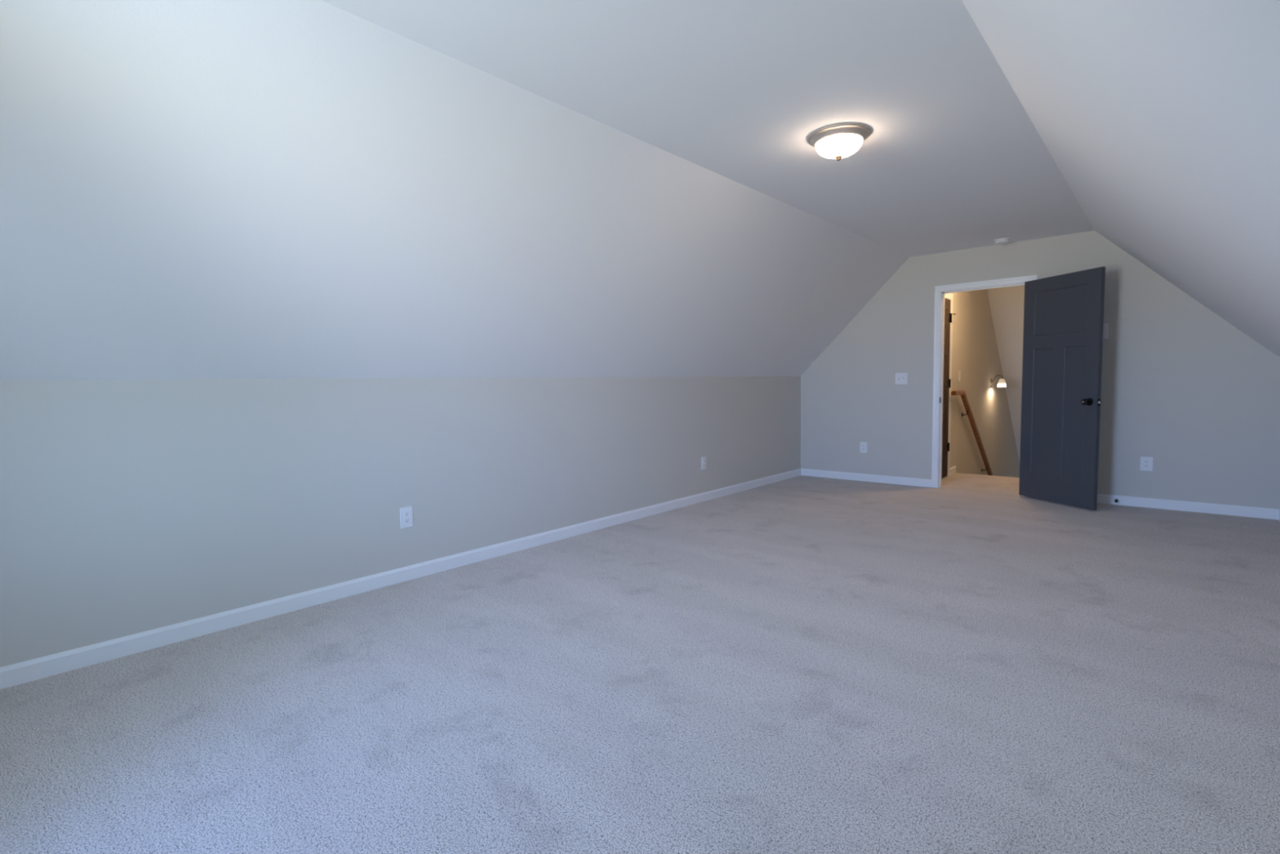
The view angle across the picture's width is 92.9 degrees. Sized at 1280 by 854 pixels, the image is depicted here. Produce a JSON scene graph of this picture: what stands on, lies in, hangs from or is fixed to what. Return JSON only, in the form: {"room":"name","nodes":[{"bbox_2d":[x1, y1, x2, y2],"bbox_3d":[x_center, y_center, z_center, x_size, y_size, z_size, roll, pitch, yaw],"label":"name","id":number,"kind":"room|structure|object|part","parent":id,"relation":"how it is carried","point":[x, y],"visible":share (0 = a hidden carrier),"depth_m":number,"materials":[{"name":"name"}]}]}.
{"room":"empty attic room","nodes":[
{"label":"empty attic room","id":0,"kind":"room"},
{"bbox_2d":[0,376,800,666],"bbox_3d":[-0.532,0.275,4.675,0.100,1.307,7.651,3,5,41],"label":"wall","id":1,"kind":"structure","parent":0,"point":[128,507],"depth_m":3.18,"materials":[{"name":"grey paint"}]},
{"bbox_2d":[0,468,801,688],"bbox_3d":[-0.485,0.787,4.667,0.014,0.083,7.436,3,5,41],"label":"baseboard","id":2,"kind":"structure","parent":1,"relation":"attached to","point":[23,672],"depth_m":3.20,"materials":[{"name":"white paint"}]},
{"bbox_2d":[400,506,413,528],"bbox_3d":[-1.392,0.539,3.629,0.009,0.125,0.080,3,5,41],"label":"wall outlet","id":3,"kind":"object","parent":1,"relation":"attached to","point":[406,513],"visible":1,"depth_m":3.62,"materials":[{"name":"white plastic"}]},
{"bbox_2d":[404,518,409,523],"bbox_3d":[-1.390,0.559,3.629,0.004,0.025,0.034,3,5,41],"label":"receptacle","id":4,"kind":"object","parent":3,"relation":"attached to","point":[406,520],"depth_m":3.63,"materials":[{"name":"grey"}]},
{"bbox_2d":[404,511,409,516],"bbox_3d":[-1.391,0.520,3.626,0.004,0.025,0.034,3,5,41],"label":"receptacle","id":5,"kind":"object","parent":3,"relation":"attached to","point":[406,513],"depth_m":3.62,"materials":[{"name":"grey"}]},
{"bbox_2d":[701,456,706,469],"bbox_3d":[0.622,0.350,5.906,0.009,0.125,0.080,3,5,41],"label":"wall outlet","id":6,"kind":"object","parent":1,"relation":"attached to","point":[704,458],"visible":1,"depth_m":5.90,"materials":[{"name":"white plastic"}]},
{"bbox_2d":[0,0,1279,379],"bbox_3d":[1.010,-0.981,3.203,4.412,1.352,7.651,3,5,41],"label":"ceiling","id":7,"kind":"structure","parent":0,"point":[189,188],"depth_m":2.56,"materials":[{"name":"white paint"}]},
{"bbox_2d":[807,122,871,160],"bbox_3d":[1.052,-1.475,3.218,0.321,0.129,0.321,3,5,41],"label":"ceiling light","id":8,"kind":"object","parent":7,"relation":"attached to","point":[838,141],"visible":1,"depth_m":3.13,"materials":[{"name":"white glass"}]},
{"bbox_2d":[993,237,1010,244],"bbox_3d":[3.395,-1.738,5.703,0.136,0.037,0.136,3,5,41],"label":"smoke detector","id":9,"kind":"object","parent":7,"relation":"attached to","point":[1000,241],"visible":1,"depth_m":5.66,"materials":[{"name":"white plastic"}]},
{"bbox_2d":[0,472,1279,853],"bbox_3d":[1.410,0.921,3.755,4.273,0.120,8.760,3,5,41],"label":"floor","id":10,"kind":"structure","parent":0,"point":[971,664],"depth_m":2.21,"materials":[{"name":"beige carpet"}]},
{"bbox_2d":[943,288,1019,477],"bbox_3d":[4.974,0.603,8.796,0.100,5.198,5.749,3,5,41],"label":"wall","id":11,"kind":"structure","parent":0,"point":[975,350],"depth_m":8.18,"materials":[{"name":"grey paint"}]},
{"bbox_2d":[942,298,955,477],"bbox_3d":[3.398,-0.423,6.812,0.087,2.030,0.782,3,5,41],"label":"door","id":12,"kind":"structure","parent":11,"relation":"in","point":[948,316],"depth_m":6.99,"materials":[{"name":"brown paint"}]},
{"bbox_2d":[944,293,953,476],"bbox_3d":[3.382,-0.460,6.846,0.016,2.130,0.833,3,5,41],"label":"door frame","id":13,"kind":"structure","parent":11,"relation":"attached to","point":[948,295],"depth_m":7.11,"materials":[{"name":"white paint"}]},
{"bbox_3d":[3.365,-1.483,6.773,0.016,0.078,0.833,3,5,41],"label":"casing","id":14,"kind":"part","parent":13,"relation":"part of","materials":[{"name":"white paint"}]},
{"bbox_2d":[950,466,955,475],"bbox_3d":[3.767,0.525,7.335,0.014,0.083,0.280,3,5,41],"label":"baseboard","id":15,"kind":"structure","parent":11,"relation":"attached to","point":[953,469],"depth_m":7.33,"materials":[{"name":"white paint"}]},
{"bbox_2d":[958,370,960,381],"bbox_3d":[3.914,-0.622,7.441,0.016,0.132,0.076,3,5,41],"label":"light switch","id":16,"kind":"object","parent":11,"relation":"attached to","point":[959,371],"visible":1,"depth_m":7.44,"materials":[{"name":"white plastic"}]},
{"bbox_2d":[951,390,993,475],"bbox_3d":[4.653,0.506,8.280,0.093,2.056,3.067,3,5,41],"label":"handrail","id":17,"kind":"object","parent":11,"relation":"attached to","point":[962,393],"visible":0.59,"depth_m":7.80,"materials":[{"name":"brown wood"}]},
{"bbox_2d":[990,374,1005,387],"bbox_3d":[5.110,-0.653,8.668,0.189,0.194,0.120,3,5,41],"label":"wall lamp","id":18,"kind":"object","parent":11,"relation":"attached to","point":[1002,383],"visible":1,"depth_m":8.62,"materials":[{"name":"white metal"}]},
{"bbox_3d":[5.141,-0.627,8.643,0.108,0.118,0.108,3,5,41],"label":"lamp shade","id":19,"kind":"part","parent":18,"relation":"part of","materials":[{"name":"beige glass"}]},
{"bbox_2d":[986,285,1024,460],"bbox_3d":[5.411,-0.343,8.396,1.220,3.470,5.849,3,5,41],"label":"ceiling","id":20,"kind":"structure","parent":0,"point":[1006,304],"depth_m":8.78,"materials":[{"name":"white paint"}]},
{"bbox_2d":[800,231,1279,510],"bbox_3d":[3.513,-0.512,6.070,4.073,2.538,0.115,3,5,41],"label":"wall","id":21,"kind":"structure","parent":0,"point":[1183,388],"depth_m":5.37,"materials":[{"name":"grey paint"}]},
{"bbox_2d":[859,441,866,453],"bbox_3d":[2.539,0.233,6.912,0.080,0.122,0.009,3,5,41],"label":"wall outlet","id":22,"kind":"object","parent":21,"relation":"attached to","point":[863,449],"visible":1,"depth_m":6.91,"materials":[{"name":"white plastic"}]},
{"bbox_2d":[895,373,907,384],"bbox_3d":[2.828,-0.524,6.587,0.126,0.122,0.016,3,5,41],"label":"light switch","id":23,"kind":"object","parent":21,"relation":"attached to","point":[900,378],"visible":1,"depth_m":6.59,"materials":[{"name":"white plastic"}]},
{"bbox_2d":[931,275,1037,496],"bbox_3d":[3.455,-0.397,6.131,0.896,2.104,0.148,3,5,41],"label":"door frame","id":24,"kind":"structure","parent":21,"relation":"attached to","point":[940,291],"depth_m":6.33,"materials":[{"name":"white paint"}]},
{"bbox_3d":[3.098,-0.379,6.361,0.058,2.046,0.016,3,5,41],"label":"casing","id":25,"kind":"part","parent":24,"relation":"part of","materials":[{"name":"white paint"}]},
{"bbox_3d":[3.394,-1.413,6.010,0.896,0.058,0.016,3,5,41],"label":"casing","id":26,"kind":"part","parent":24,"relation":"part of","materials":[{"name":"white paint"}]},
{"bbox_2d":[800,468,1279,519],"bbox_3d":[3.490,0.617,6.101,4.045,0.083,0.014,3,5,41],"label":"baseboard","id":27,"kind":"structure","parent":21,"relation":"attached to","point":[1199,507],"depth_m":5.31,"materials":[{"name":"white paint"}]},
{"bbox_2d":[1018,266,1105,510],"bbox_3d":[3.755,-0.333,5.451,0.171,2.030,0.781,-2,4,-13],"label":"door","id":28,"kind":"structure","parent":21,"relation":"in","point":[1064,313],"depth_m":5.40,"materials":[{"name":"grey paint"}]},
{"bbox_3d":[3.777,-0.212,5.149,0.067,0.066,0.066,-2,4,-13],"label":"knob","id":29,"kind":"part","parent":28,"relation":"part of","materials":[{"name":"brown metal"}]},
{"bbox_2d":[1102,323,1108,338],"bbox_3d":[4.113,-0.851,5.419,0.090,0.136,0.022,3,5,41],"label":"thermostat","id":30,"kind":"object","parent":21,"relation":"attached to","point":[1105,325],"visible":0.47,"depth_m":5.39,"materials":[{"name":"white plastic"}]},
{"bbox_2d":[1139,456,1153,471],"bbox_3d":[4.395,0.319,5.279,0.086,0.122,0.009,3,5,41],"label":"wall outlet","id":31,"kind":"object","parent":21,"relation":"attached to","point":[1146,463],"visible":1,"depth_m":5.28,"materials":[{"name":"white plastic"}]}
]}

